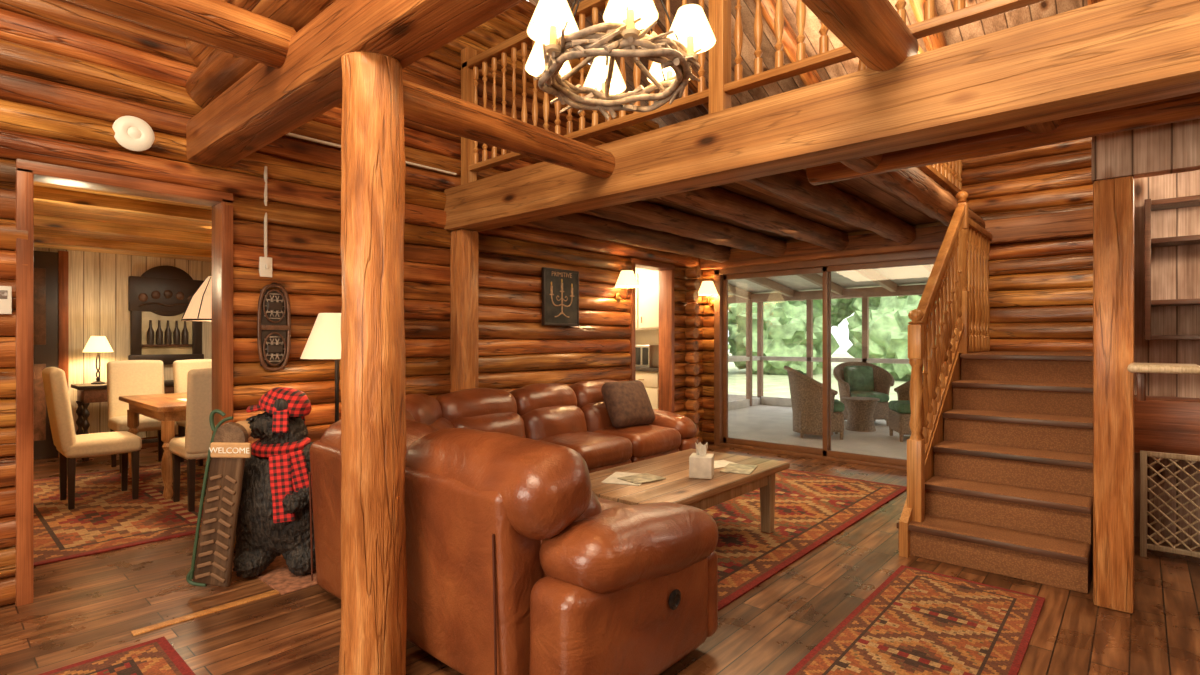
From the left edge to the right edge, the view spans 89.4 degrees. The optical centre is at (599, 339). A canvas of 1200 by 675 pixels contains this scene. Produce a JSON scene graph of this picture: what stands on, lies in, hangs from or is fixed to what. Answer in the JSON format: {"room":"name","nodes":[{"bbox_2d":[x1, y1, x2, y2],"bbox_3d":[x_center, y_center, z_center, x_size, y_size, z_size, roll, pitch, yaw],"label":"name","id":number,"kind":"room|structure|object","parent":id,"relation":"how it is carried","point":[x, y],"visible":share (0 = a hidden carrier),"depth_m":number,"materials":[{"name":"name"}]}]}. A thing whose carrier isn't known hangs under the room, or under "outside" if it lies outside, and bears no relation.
{"room":"log cabin living room","nodes":[
{"label":"log cabin living room","id":0,"kind":"room"},
{"bbox_2d":[34,247,211,437],"bbox_3d":[-5.320,0.100,7.084,0.130,2.300,3.700,0,0,42],"label":"wall","id":1,"kind":"structure","parent":0,"point":[98,282],"depth_m":6.74,"materials":[{"name":"white wood"}]},
{"bbox_2d":[34,251,57,459],"bbox_3d":[-5.995,0.160,6.199,0.040,2.180,0.680,0,0,42],"label":"leaf","id":2,"kind":"object","parent":1,"relation":"attached to","point":[47,354],"visible":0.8,"depth_m":6.39,"materials":[{"name":"brown wood"}]},
{"bbox_2d":[34,268,45,344],"bbox_3d":[-5.977,-0.350,6.182,0.010,0.800,0.480,0,0,42],"label":"panel","id":3,"kind":"object","parent":2,"relation":"attached to","point":[39,273],"visible":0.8,"depth_m":6.32,"materials":[{"name":"brown wood"}]},
{"bbox_2d":[34,364,45,440],"bbox_3d":[-5.977,0.650,6.182,0.010,0.800,0.480,0,0,42],"label":"panel","id":4,"kind":"object","parent":2,"relation":"attached to","point":[39,394],"visible":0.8,"depth_m":6.32,"materials":[{"name":"brown wood"}]},
{"bbox_2d":[58,251,68,456],"bbox_3d":[-5.739,0.150,6.479,0.050,2.200,0.080,0,0,42],"label":"door frame","id":5,"kind":"structure","parent":1,"relation":"attached to","point":[63,256],"depth_m":6.46,"materials":[{"name":"brown wood"}]},
{"bbox_2d":[128,266,203,364],"bbox_3d":[-5.105,-0.295,7.160,0.091,1.170,0.740,0,0,42],"label":"wall rack","id":6,"kind":"object","parent":1,"relation":"attached to","point":[158,299],"visible":0.88,"depth_m":7.12,"materials":[{"name":"brown wood"}]},
{"bbox_2d":[142,311,191,354],"bbox_3d":[-5.125,-0.080,7.178,0.027,0.500,0.500,0,0,42],"label":"bottles","id":7,"kind":"object","parent":6,"relation":"on","point":[149,318],"depth_m":7.15},
{"bbox_2d":[34,181,211,261],"bbox_3d":[-3.605,-1.020,5.522,4.510,0.100,3.350,0,0,42],"label":"ceiling","id":8,"kind":"structure","parent":0,"point":[40,208],"depth_m":5.05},
{"bbox_2d":[34,233,211,258],"bbox_3d":[-4.482,-0.930,6.304,0.120,0.080,3.350,0,0,42],"label":"ceiling beam","id":9,"kind":"structure","parent":8,"relation":"attached to","point":[48,239],"depth_m":5.96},
{"bbox_2d":[34,215,211,244],"bbox_3d":[-3.661,-0.930,5.572,0.120,0.080,3.350,0,0,42],"label":"ceiling beam","id":10,"kind":"structure","parent":8,"relation":"attached to","point":[40,221],"depth_m":5.08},
{"bbox_2d":[34,186,211,223],"bbox_3d":[-2.765,-0.930,4.774,0.120,0.080,3.350,0,0,42],"label":"ceiling beam","id":11,"kind":"structure","parent":8,"relation":"attached to","point":[41,194],"depth_m":4.13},
{"bbox_2d":[181,276,211,321],"bbox_3d":[-3.349,-0.561,5.261,0.477,0.798,0.477,0,0,42],"label":"pendant lamp","id":12,"kind":"object","parent":8,"relation":"hanging from","point":[199,308],"visible":0.48,"depth_m":5.09,"materials":[{"name":"fabric"}]},
{"bbox_2d":[0,0,703,606],"bbox_3d":[-1.729,-1.483,4.085,0.184,5.466,9.000,0,0,42],"label":"wall","id":13,"kind":"structure","parent":0,"point":[69,71],"depth_m":3.84,"materials":[{"name":"brown wood"}]},
{"bbox_2d":[15,168,33,606],"bbox_3d":[-2.780,0.220,2.919,0.185,2.060,0.060,0,0,42],"label":"door frame","id":14,"kind":"structure","parent":13,"relation":"attached to","point":[24,186],"depth_m":2.86,"materials":[{"name":"brown wood"}]},
{"bbox_2d":[15,159,232,206],"bbox_3d":[-2.497,-0.820,3.236,0.185,0.060,0.910,0,0,42],"label":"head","id":15,"kind":"object","parent":13,"relation":"attached to","point":[43,172],"visible":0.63,"depth_m":3.15},
{"bbox_2d":[112,116,154,150],"bbox_3d":[-2.436,-1.080,3.168,0.038,0.180,0.180,0,0,42],"label":"smoke detector","id":16,"kind":"object","parent":13,"relation":"attached to","point":[132,133],"visible":1,"depth_m":3.16,"materials":[{"name":"white plastic"}]},
{"bbox_2d":[212,200,232,433],"bbox_3d":[-2.215,0.220,3.554,0.185,2.060,0.060,0,0,42],"label":"door frame","id":17,"kind":"structure","parent":13,"relation":"attached to","point":[222,214],"depth_m":3.50,"materials":[{"name":"brown wood"}]},
{"bbox_2d":[186,0,335,107],"bbox_3d":[-1.505,-1.428,2.813,1.950,0.245,0.248,-2,-1,42],"label":"log","id":18,"kind":"object","parent":13,"relation":"attached to","point":[219,70],"visible":0.32,"depth_m":2.96,"materials":[{"name":"brown wood"}]},
{"bbox_2d":[185,0,260,64],"bbox_3d":[-1.505,-1.661,2.813,1.950,0.246,0.246,-1,-1,42],"label":"log","id":19,"kind":"object","parent":18,"relation":"on","point":[198,52],"visible":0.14,"depth_m":3.27,"materials":[{"name":"brown wood"}]},
{"bbox_2d":[259,166,271,276],"bbox_3d":[-2.015,-0.715,3.657,0.036,0.670,0.070,0,0,42],"label":"light switch","id":20,"kind":"object","parent":13,"relation":"attached to","point":[265,263],"visible":1,"depth_m":3.65,"materials":[{"name":"white plastic"}]},
{"bbox_2d":[260,289,286,365],"bbox_3d":[-1.984,-0.075,3.683,0.016,0.460,0.150,0,0,42],"label":"backboard","id":21,"kind":"object","parent":13,"relation":"attached to","point":[264,321],"visible":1,"depth_m":3.67,"materials":[{"name":"brown wood"}]},
{"bbox_2d":[257,284,290,370],"bbox_3d":[-1.975,-0.075,3.675,0.022,0.528,0.190,0,0,42],"label":"frame","id":22,"kind":"object","parent":13,"relation":"attached to","point":[259,311],"visible":1,"depth_m":3.65,"materials":[{"name":"brown wood"}]},
{"bbox_2d":[542,267,578,325],"bbox_3d":[-0.354,-0.385,5.498,0.040,0.510,0.444,0,0,42],"label":"picture","id":23,"kind":"object","parent":13,"relation":"attached to","point":[560,287],"visible":1,"depth_m":5.48,"materials":[{"name":"fabric"}]},
{"bbox_2d":[627,263,635,380],"bbox_3d":[0.285,0.220,6.363,0.180,2.060,0.060,0,0,42],"label":"door frame","id":24,"kind":"structure","parent":13,"relation":"attached to","point":[632,350],"depth_m":6.30,"materials":[{"name":"brown wood"}]},
{"bbox_2d":[659,269,674,412],"bbox_3d":[0.757,0.220,6.893,0.180,2.060,0.060,0,0,42],"label":"door frame","id":25,"kind":"structure","parent":13,"relation":"attached to","point":[666,277],"depth_m":6.86,"materials":[{"name":"brown wood"}]},
{"bbox_2d":[0,443,1199,674],"bbox_3d":[-1.179,1.310,3.562,11.300,0.120,9.150,0,0,42],"label":"floor","id":26,"kind":"structure","parent":0,"point":[83,608],"depth_m":2.77,"materials":[{"name":"brown wood"}]},
{"bbox_2d":[38,636,195,674],"bbox_3d":[-1.962,1.244,1.668,0.950,0.008,1.480,0,0,42],"label":"entry rug","id":27,"kind":"object","parent":26,"relation":"on","point":[157,656],"visible":1,"depth_m":2.32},
{"bbox_2d":[34,459,210,565],"bbox_3d":[-3.409,1.244,5.080,2.750,0.008,2.350,0,0,42],"label":"dining rug","id":28,"kind":"object","parent":26,"relation":"on","point":[105,517],"visible":0.41,"depth_m":4.28,"materials":[{"name":"fabric"}]},
{"bbox_2d":[42,367,141,508],"bbox_3d":[-3.926,0.721,4.688,0.470,1.038,0.544,0,0,42],"label":"dining chair","id":29,"kind":"object","parent":28,"relation":"on","point":[70,446],"visible":1,"depth_m":4.49,"materials":[{"name":"beige fabric"}]},
{"bbox_2d":[107,360,175,472],"bbox_3d":[-4.517,0.721,5.967,0.544,1.038,0.470,0,0,42],"label":"dining chair","id":30,"kind":"object","parent":28,"relation":"on","point":[124,377],"visible":0.59,"depth_m":5.99,"materials":[{"name":"beige fabric"}]},
{"bbox_2d":[119,392,186,498],"bbox_3d":[-3.562,0.873,5.397,1.360,0.735,0.920,0,0,42],"label":"dining table","id":31,"kind":"object","parent":28,"relation":"on","point":[169,408],"visible":0.41,"depth_m":4.79,"materials":[{"name":"brown wood"}]},
{"bbox_2d":[169,368,211,511],"bbox_3d":[-2.950,0.721,4.638,0.544,1.038,0.470,0,0,42],"label":"dining chair","id":32,"kind":"object","parent":28,"relation":"on","point":[195,444],"visible":0.43,"depth_m":4.37,"materials":[{"name":"beige fabric"}]},
{"bbox_2d":[173,359,211,465],"bbox_3d":[-4.028,0.721,6.244,0.544,1.038,0.470,0,0,32],"label":"dining chair","id":33,"kind":"object","parent":28,"relation":"on","point":[181,368],"visible":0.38,"depth_m":6.17,"materials":[{"name":"beige fabric"}]},
{"bbox_2d":[71,380,185,460],"bbox_3d":[-5.119,0.860,6.731,0.440,0.780,1.100,0,0,42],"label":"console table","id":34,"kind":"object","parent":26,"relation":"on","point":[87,393],"visible":0.34,"depth_m":6.33,"materials":[{"name":"brown wood"}]},
{"bbox_2d":[83,336,112,383],"bbox_3d":[-5.375,0.214,6.490,0.260,0.510,0.260,0,0,42],"label":"table lamp","id":35,"kind":"object","parent":34,"relation":"on","point":[97,344],"visible":1,"depth_m":6.44,"materials":[{"name":"fabric"}]},
{"bbox_2d":[131,589,278,635],"bbox_3d":[-1.687,1.247,2.909,0.050,0.006,0.900,0,0,42],"label":"trim","id":36,"kind":"structure","parent":26,"relation":"on","point":[273,592],"depth_m":2.76,"materials":[{"name":"brown wood"}]},
{"bbox_2d":[256,554,316,594],"bbox_3d":[-1.677,1.246,3.289,0.600,0.008,0.320,0,0,42],"label":"mat","id":37,"kind":"object","parent":26,"relation":"on","point":[277,575],"visible":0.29,"depth_m":3.15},
{"bbox_2d":[186,387,315,586],"bbox_3d":[-1.756,0.747,3.185,0.609,0.981,0.504,0,0,-8],"label":"statue","id":38,"kind":"object","parent":37,"relation":"on","point":[257,493],"visible":0.87,"depth_m":3.09,"materials":[{"name":"fur"}]},
{"bbox_2d":[300,313,340,421],"bbox_3d":[-1.593,0.545,3.669,0.400,1.410,0.400,0,0,42],"label":"floor lamp","id":39,"kind":"object","parent":26,"relation":"on","point":[324,340],"visible":0.34,"depth_m":3.53,"materials":[{"name":"fabric"}]},
{"bbox_2d":[338,51,406,674],"bbox_3d":[-0.814,0.128,2.169,0.229,2.245,0.231,0,0,42],"label":"log post","id":40,"kind":"object","parent":26,"relation":"on","point":[373,636],"visible":1,"depth_m":2.08,"materials":[{"name":"brown wood"}]},
{"bbox_2d":[186,0,523,167],"bbox_3d":[0.098,-1.105,1.366,6.270,0.230,0.210,0,0,42],"label":"timber","id":41,"kind":"object","parent":40,"relation":"on","point":[267,103],"visible":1,"depth_m":2.31,"materials":[{"name":"brown wood"}]},
{"bbox_2d":[64,0,296,68],"bbox_3d":[-2.448,-1.210,1.190,0.181,0.181,3.520,0,0,42],"label":"log beam","id":42,"kind":"structure","parent":41,"relation":"attached to","point":[221,25],"depth_m":2.24,"materials":[{"name":"brown wood"}]},
{"bbox_2d":[450,229,477,391],"bbox_3d":[-1.040,0.207,4.650,0.160,2.085,0.160,0,0,42],"label":"wall post","id":43,"kind":"object","parent":26,"relation":"on","point":[464,243],"visible":0.56,"depth_m":4.58,"materials":[{"name":"brown wood"}]},
{"bbox_2d":[444,0,1199,231],"bbox_3d":[1.207,-0.995,2.648,6.220,0.310,0.240,0,0,42],"label":"beam","id":44,"kind":"structure","parent":43,"relation":"on","point":[1107,54],"depth_m":2.49,"materials":[{"name":"brown wood"}]},
{"bbox_2d":[403,79,614,178],"bbox_3d":[-0.452,-1.020,2.995,0.159,0.159,1.550,0,0,42],"label":"log beam","id":45,"kind":"structure","parent":44,"relation":"attached to","point":[425,106],"depth_m":2.88,"materials":[{"name":"brown wood"}]},
{"bbox_2d":[461,0,1044,184],"bbox_3d":[1.238,-1.702,2.694,6.135,1.095,0.090,0,0,42],"label":"loft railing","id":46,"kind":"object","parent":44,"relation":"on","point":[721,88],"visible":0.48,"depth_m":3.21,"materials":[{"name":"brown wood"}]},
{"bbox_2d":[801,0,918,71],"bbox_3d":[-0.496,-1.214,0.616,0.204,0.202,5.260,0,0,42],"label":"log beam","id":47,"kind":"structure","parent":44,"relation":"on","point":[873,31],"depth_m":2.23,"materials":[{"name":"brown wood"}]},
{"bbox_2d":[309,379,717,674],"bbox_3d":[0.043,0.788,3.826,2.587,0.865,3.304,0,0,42],"label":"leather sectional sofa","id":48,"kind":"object","parent":26,"relation":"on","point":[516,566],"visible":0.8,"depth_m":2.13,"materials":[{"name":"brown leather"}]},
{"bbox_2d":[539,431,632,469],"bbox_3d":[-0.180,0.827,4.580,0.685,0.240,0.638,0,0,42],"label":"seat cushion","id":49,"kind":"object","parent":48,"relation":"on","point":[600,451],"depth_m":4.40,"materials":[{"name":"brown leather"}]},
{"bbox_2d":[601,380,654,427],"bbox_3d":[0.238,0.535,5.092,0.440,0.400,0.228,0,-28,-40],"label":"throw pillow","id":50,"kind":"object","parent":48,"relation":"on","point":[626,404],"depth_m":4.99,"materials":[{"name":"fabric"}]},
{"bbox_2d":[594,424,680,457],"bbox_3d":[0.246,0.832,5.056,0.683,0.243,0.639,0,0,42],"label":"seat cushion","id":51,"kind":"object","parent":48,"relation":"on","point":[647,440],"depth_m":4.86,"materials":[{"name":"brown leather"}]},
{"bbox_2d":[636,270,658,408],"bbox_3d":[-0.049,0.160,8.025,2.490,2.020,0.561,0,0,42],"label":"tall cabinet","id":52,"kind":"object","parent":26,"relation":"on","point":[647,293],"visible":0.12,"depth_m":7.37,"materials":[{"name":"white paint"}]},
{"bbox_2d":[636,367,658,371],"bbox_3d":[-0.048,0.350,8.026,2.490,0.040,0.560,0,0,42],"label":"countertop","id":53,"kind":"structure","parent":52,"relation":"on","point":[649,369],"depth_m":7.13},
{"bbox_2d":[636,345,658,366],"bbox_3d":[0.527,0.194,7.536,0.480,0.270,0.346,0,0,42],"label":"microwave","id":54,"kind":"object","parent":53,"relation":"on","point":[646,355],"visible":0.44,"depth_m":7.32,"materials":[{"name":"metal"}]},
{"bbox_2d":[685,266,701,442],"bbox_3d":[1.079,0.199,7.008,0.147,2.093,0.137,0,0,42],"label":"wall","id":55,"kind":"structure","parent":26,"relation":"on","point":[692,309],"depth_m":6.97,"materials":[{"name":"brown wood"}]},
{"bbox_2d":[704,469,906,610],"bbox_3d":[0.738,1.244,4.399,1.850,0.008,3.550,0,0,42],"label":"living room rug","id":56,"kind":"object","parent":26,"relation":"on","point":[811,509],"visible":0.27,"depth_m":4.14,"materials":[{"name":"fabric"}]},
{"bbox_2d":[589,449,789,532],"bbox_3d":[0.476,1.017,3.661,0.760,0.444,1.440,0,0,42],"label":"coffee table","id":57,"kind":"object","parent":56,"relation":"on","point":[677,487],"visible":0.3,"depth_m":3.56,"materials":[{"name":"brown wood"}]},
{"bbox_2d":[601,460,756,485],"bbox_3d":[0.490,0.789,3.602,1.075,0.010,0.411,0,0,-27],"label":"magazines","id":58,"kind":"object","parent":57,"relation":"on","point":[624,478],"visible":0.92,"depth_m":3.53,"materials":[{"name":"paper"}]},
{"bbox_2d":[601,472,641,485],"bbox_3d":[0.154,0.791,3.465,0.220,0.005,0.280,0,0,19],"label":"magazine","id":59,"kind":"object","parent":58,"relation":"on","point":[624,478],"depth_m":3.43,"materials":[{"name":"paper"}]},
{"bbox_2d":[617,473,665,483],"bbox_3d":[0.237,0.786,3.445,0.220,0.004,0.170,0,0,-37],"label":"magazine","id":60,"kind":"object","parent":58,"relation":"on","point":[640,478],"depth_m":3.43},
{"bbox_2d":[720,463,756,474],"bbox_3d":[0.855,0.791,3.725,0.180,0.006,0.260,0,0,25],"label":"magazine","id":61,"kind":"object","parent":58,"relation":"on","point":[727,467],"depth_m":3.72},
{"bbox_2d":[689,442,713,478],"bbox_3d":[0.590,0.694,3.519,0.130,0.199,0.130,0,0,17],"label":"tissue box","id":62,"kind":"object","parent":57,"relation":"on","point":[701,464],"visible":1,"depth_m":3.46,"materials":[{"name":"cardboard"}]},
{"bbox_2d":[786,565,1044,674],"bbox_3d":[1.087,1.244,2.212,0.640,0.008,2.450,0,0,42],"label":"runner rug","id":63,"kind":"object","parent":26,"relation":"on","point":[917,621],"visible":1,"depth_m":2.58,"materials":[{"name":"fabric"}]},
{"bbox_2d":[897,191,1092,592],"bbox_3d":[2.873,0.072,4.164,0.870,2.355,2.500,0,0,42],"label":"staircase","id":64,"kind":"structure","parent":26,"relation":"on","point":[1000,443],"depth_m":3.70,"materials":[{"name":"wood"}]},
{"bbox_2d":[1093,176,1133,612],"bbox_3d":[2.422,0.250,2.858,0.145,2.000,0.150,0,0,42],"label":"square post","id":65,"kind":"object","parent":26,"relation":"on","point":[1113,199],"visible":1,"depth_m":2.80,"materials":[{"name":"brown wood"}]},
{"bbox_2d":[1127,363,1199,400],"bbox_3d":[2.398,0.186,2.578,0.230,0.168,0.300,0,0,42],"label":"breakfast bar","id":66,"kind":"object","parent":65,"relation":"attached to","point":[1141,369],"visible":1,"depth_m":2.51,"materials":[{"name":"beige paint"}]},
{"bbox_2d":[1140,450,1199,557],"bbox_3d":[3.511,0.945,3.167,1.030,0.610,0.024,0,0,42],"label":"baby gate","id":67,"kind":"object","parent":26,"relation":"on","point":[1144,477],"visible":1,"depth_m":3.43,"materials":[{"name":"beige paint"}]},
{"bbox_2d":[528,0,1087,127],"bbox_3d":[1.527,-3.235,2.992,6.500,2.430,6.500,0,0,42],"label":"wall","id":68,"kind":"structure","parent":0,"point":[1046,8],"depth_m":5.19,"materials":[{"name":"brown wood"}]},
{"bbox_2d":[525,0,715,119],"bbox_3d":[0.060,-2.258,2.277,0.709,2.663,0.735,0,0,42],"label":"chandelier","id":69,"kind":"object","parent":68,"relation":"hanging from","point":[554,30],"visible":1,"depth_m":2.15,"materials":[{"name":"beige fabric"}]},
{"bbox_2d":[640,0,1104,112],"bbox_3d":[1.573,-3.115,2.818,5.145,2.318,6.143,0,0,42],"label":"rafters","id":70,"kind":"object","parent":68,"relation":"attached to","point":[938,40],"visible":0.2,"depth_m":4.89,"materials":[{"name":"brown wood"}]},
{"bbox_2d":[728,405,910,459],"bbox_3d":[4.004,1.330,8.252,11.000,0.120,4.750,0,0,42],"label":"floor","id":71,"kind":"structure","parent":0,"point":[766,423],"depth_m":8.06,"materials":[{"name":"concrete"}]},
{"bbox_2d":[746,300,751,405],"bbox_3d":[2.866,0.250,11.643,0.090,2.040,0.090,0,0,42],"label":"stud","id":72,"kind":"object","parent":71,"relation":"on","point":[748,302],"visible":0.8,"depth_m":11.61,"materials":[{"name":"brown wood"}]},
{"bbox_2d":[757,302,762,397],"bbox_3d":[3.166,0.250,11.972,0.090,2.040,0.090,0,0,42],"label":"stud","id":73,"kind":"object","parent":71,"relation":"on","point":[759,304],"visible":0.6,"depth_m":11.94,"materials":[{"name":"brown wood"}]},
{"bbox_2d":[806,300,812,377],"bbox_3d":[3.913,0.250,11.307,0.090,2.040,0.090,0,0,42],"label":"stud","id":74,"kind":"object","parent":71,"relation":"on","point":[809,303],"visible":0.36,"depth_m":11.28,"materials":[{"name":"brown wood"}]},
{"bbox_2d":[784,366,844,439],"bbox_3d":[2.819,0.807,8.039,0.737,0.927,0.874,0,0,14],"label":"wicker armchair","id":75,"kind":"object","parent":71,"relation":"on","point":[806,393],"visible":0.94,"depth_m":7.73,"materials":[{"name":"brown wicker"}]},
{"bbox_2d":[842,397,879,431],"bbox_3d":[3.685,1.048,8.570,0.500,0.445,0.500,0,0,42],"label":"wicker side table","id":76,"kind":"object","parent":71,"relation":"on","point":[860,410],"visible":1,"depth_m":8.42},
{"bbox_2d":[833,362,894,425],"bbox_3d":[4.036,0.807,9.312,0.874,0.927,0.737,0,0,2],"label":"wicker armchair","id":77,"kind":"object","parent":71,"relation":"on","point":[855,379],"visible":0.8,"depth_m":9.37,"materials":[{"name":"brown wicker"}]},
{"bbox_2d":[843,366,873,390],"bbox_3d":[4.040,0.610,9.463,0.440,0.420,0.179,0,-10,2],"label":"cushion","id":78,"kind":"object","parent":77,"relation":"on","point":[859,378],"depth_m":9.39,"materials":[{"name":"green fabric"}]},
{"bbox_2d":[850,391,888,401],"bbox_3d":[4.032,0.860,9.203,0.520,0.159,0.520,0,0,2],"label":"seat cushion","id":79,"kind":"object","parent":77,"relation":"on","point":[883,397],"depth_m":8.96,"materials":[{"name":"green fabric"}]},
{"bbox_2d":[862,297,868,362],"bbox_3d":[4.660,0.250,10.641,0.090,2.040,0.090,0,0,42],"label":"stud","id":80,"kind":"object","parent":71,"relation":"on","point":[865,300],"visible":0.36,"depth_m":10.61,"materials":[{"name":"brown wood"}]},
{"bbox_2d":[728,356,908,363],"bbox_3d":[5.478,0.360,9.906,11.000,0.080,0.080,0,0,42],"label":"rail","id":81,"kind":"object","parent":80,"relation":"attached to","point":[769,358],"visible":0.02,"depth_m":10.92,"materials":[{"name":"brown wood"}]},
{"bbox_2d":[888,378,922,441],"bbox_3d":[4.134,0.807,7.734,0.737,0.927,0.874,0,0,12],"label":"wicker armchair","id":82,"kind":"object","parent":71,"relation":"on","point":[899,414],"visible":0.2,"depth_m":7.72,"materials":[{"name":"brown wicker"}]},
{"bbox_2d":[728,284,939,303],"bbox_3d":[5.468,-0.830,9.895,11.000,0.160,0.150,0,0,42],"label":"header","id":83,"kind":"object","parent":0,"point":[907,290],"visible":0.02,"depth_m":10.87,"materials":[{"name":"brown wood"}]},
{"bbox_2d":[636,137,1092,443],"bbox_3d":[2.395,-0.430,6.371,9.500,3.360,0.200,0,0,42],"label":"wall","id":84,"kind":"structure","parent":0,"point":[1041,291],"depth_m":5.16,"materials":[{"name":"brown wood"}]},
{"bbox_2d":[714,270,722,445],"bbox_3d":[1.426,0.210,7.207,0.080,2.080,0.140,0,0,42],"label":"frame","id":85,"kind":"object","parent":84,"relation":"attached to","point":[718,279],"visible":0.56,"depth_m":7.16,"materials":[{"name":"brown wood"}]},
{"bbox_2d":[718,443,906,470],"bbox_3d":[2.366,1.232,6.383,2.520,0.035,0.160,0,0,42],"label":"sill","id":86,"kind":"structure","parent":84,"relation":"attached to","point":[753,448],"depth_m":6.43,"materials":[{"name":"brown wood"}]},
{"bbox_2d":[723,275,727,442],"bbox_3d":[1.488,0.223,7.179,0.050,1.985,0.036,0,0,42],"label":"stile","id":87,"kind":"object","parent":86,"relation":"on","point":[725,282],"visible":1,"depth_m":7.16,"materials":[{"name":"brown wood"}]},
{"bbox_2d":[723,267,822,279],"bbox_3d":[1.943,-0.740,6.773,1.270,0.060,0.036,0,0,42],"label":"rail","id":88,"kind":"object","parent":87,"relation":"attached to","point":[818,269],"visible":0.86,"depth_m":6.75,"materials":[{"name":"brown wood"}]},
{"bbox_2d":[723,437,822,454],"bbox_3d":[1.943,1.183,6.773,1.270,0.065,0.036,0,0,42],"label":"rail","id":89,"kind":"object","parent":86,"relation":"on","point":[819,451],"visible":0.86,"depth_m":6.74,"materials":[{"name":"brown wood"}]},
{"bbox_2d":[823,266,827,456],"bbox_3d":[2.358,0.223,6.337,0.050,1.985,0.036,0,0,42],"label":"stile","id":90,"kind":"object","parent":86,"relation":"on","point":[825,274],"visible":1,"depth_m":6.32,"materials":[{"name":"brown wood"}]},
{"bbox_2d":[828,272,830,449],"bbox_3d":[2.399,0.223,6.368,0.050,1.985,0.036,0,0,42],"label":"stile","id":91,"kind":"object","parent":86,"relation":"on","point":[829,273],"visible":0.48,"depth_m":6.35,"materials":[{"name":"brown wood"}]},
{"bbox_2d":[823,450,906,466],"bbox_3d":[2.791,1.183,5.951,1.210,0.065,0.036,0,0,42],"label":"rail","id":92,"kind":"object","parent":86,"relation":"on","point":[836,454],"visible":0.56,"depth_m":6.04,"materials":[{"name":"brown wood"}]},
{"bbox_3d":[3.224,0.223,5.565,0.050,1.985,0.036,0,0,42],"label":"stile","id":93,"kind":"object","parent":86,"relation":"on","visible":0},
{"bbox_2d":[824,257,936,271],"bbox_3d":[2.791,-0.740,5.951,1.210,0.060,0.036,0,0,42],"label":"rail","id":94,"kind":"object","parent":93,"relation":"attached to","point":[922,261],"visible":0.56,"depth_m":5.94,"materials":[{"name":"brown wood"}]},
{"bbox_2d":[714,249,939,274],"bbox_3d":[2.359,-0.810,6.376,2.580,0.080,0.140,0,0,42],"label":"door frame","id":95,"kind":"structure","parent":84,"relation":"in","point":[924,253],"depth_m":6.26,"materials":[{"name":"brown wood"}]},
{"bbox_2d":[517,92,1199,262],"bbox_3d":[2.491,-0.997,3.928,5.906,0.211,3.360,0,0,42],"label":"ceiling joists","id":96,"kind":"object","parent":84,"relation":"attached to","point":[896,172],"visible":0.7,"depth_m":4.22,"materials":[{"name":"brown wood"}]},
{"bbox_2d":[578,167,971,241],"bbox_3d":[1.171,-1.127,5.111,2.810,0.065,3.370,0,0,42],"label":"ceiling","id":97,"kind":"structure","parent":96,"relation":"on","point":[863,188],"depth_m":4.93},
{"bbox_2d":[858,45,961,195],"bbox_3d":[2.332,-1.645,4.384,0.070,0.790,2.750,0,0,42],"label":"railing","id":98,"kind":"object","parent":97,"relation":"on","point":[947,174],"visible":0.09,"depth_m":4.88,"materials":[{"name":"brown wood"}]},
{"bbox_2d":[700,208,1092,269],"bbox_3d":[2.608,-0.945,6.031,3.730,0.210,0.095,0,0,42],"label":"beam","id":99,"kind":"structure","parent":84,"relation":"attached to","point":[1075,223],"depth_m":5.61,"materials":[{"name":"brown wood"}]},
{"bbox_2d":[1091,118,1199,182],"bbox_3d":[3.226,-0.917,2.095,2.370,0.335,0.100,0,0,42],"label":"header panel","id":100,"kind":"object","parent":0,"point":[1171,148],"visible":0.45,"depth_m":2.72,"materials":[{"name":"brown wood"}]},
{"bbox_2d":[1134,170,1199,545],"bbox_3d":[4.266,0.080,3.164,2.340,2.340,0.100,0,0,42],"label":"wall","id":101,"kind":"structure","parent":0,"point":[1175,270],"depth_m":3.76,"materials":[{"name":"wood"}]},
{"bbox_2d":[1134,395,1199,455],"bbox_3d":[3.827,0.510,3.250,1.490,0.320,0.345,0,0,42],"label":"upper cabinet","id":102,"kind":"object","parent":101,"relation":"attached to","point":[1164,424],"visible":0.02,"depth_m":3.51,"materials":[{"name":"brown wood"}]},
{"bbox_2d":[1144,195,1199,339],"bbox_3d":[3.894,-0.425,3.274,1.420,0.850,0.230,0,0,42],"label":"built-in shelves","id":103,"kind":"object","parent":101,"relation":"attached to","point":[1150,205],"visible":1,"depth_m":3.64,"materials":[{"name":"brown wood"}]},
{"label":"outside","id":104,"kind":"structure","parent":0,"visible":0},
{"bbox_2d":[728,352,908,401],"bbox_3d":[9.978,1.650,11.200,120.000,0.200,110.000,0,0,42],"label":"ground","id":105,"kind":"structure","parent":104,"point":[773,385],"depth_m":22.10,"materials":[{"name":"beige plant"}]},
{"bbox_2d":[728,298,853,374],"bbox_3d":[9.186,-1.932,28.356,6.565,8.180,5.346,0,0,-3],"label":"tree","id":106,"kind":"object","parent":105,"relation":"on","point":[784,322],"visible":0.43,"depth_m":26.78,"materials":[{"name":"green plant"}]},
{"bbox_2d":[846,297,880,363],"bbox_3d":[12.518,-1.885,26.036,5.103,8.546,4.958,0,0,42],"label":"tree","id":107,"kind":"object","parent":105,"relation":"on","point":[854,321],"visible":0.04,"depth_m":25.92,"materials":[{"name":"green plant"}]},
{"bbox_2d":[849,295,943,379],"bbox_3d":[12.633,-1.694,23.653,5.149,7.440,4.547,0,0,42],"label":"tree","id":108,"kind":"object","parent":105,"relation":"on","point":[888,324],"visible":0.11,"depth_m":22.79,"materials":[{"name":"green plant"}]},
{"bbox_3d":[6.999,-1.120,5.751,0.080,0.140,4.900,0,-7,42],"label":"rafter","id":109,"kind":"object","parent":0,"visible":0},
{"bbox_2d":[728,265,930,294],"bbox_3d":[4.087,-1.230,8.345,11.000,0.660,4.900,0,0,42],"label":"deck","id":110,"kind":"object","parent":109,"relation":"on","point":[904,275],"visible":0.02,"depth_m":10.30,"materials":[{"name":"white wood"}]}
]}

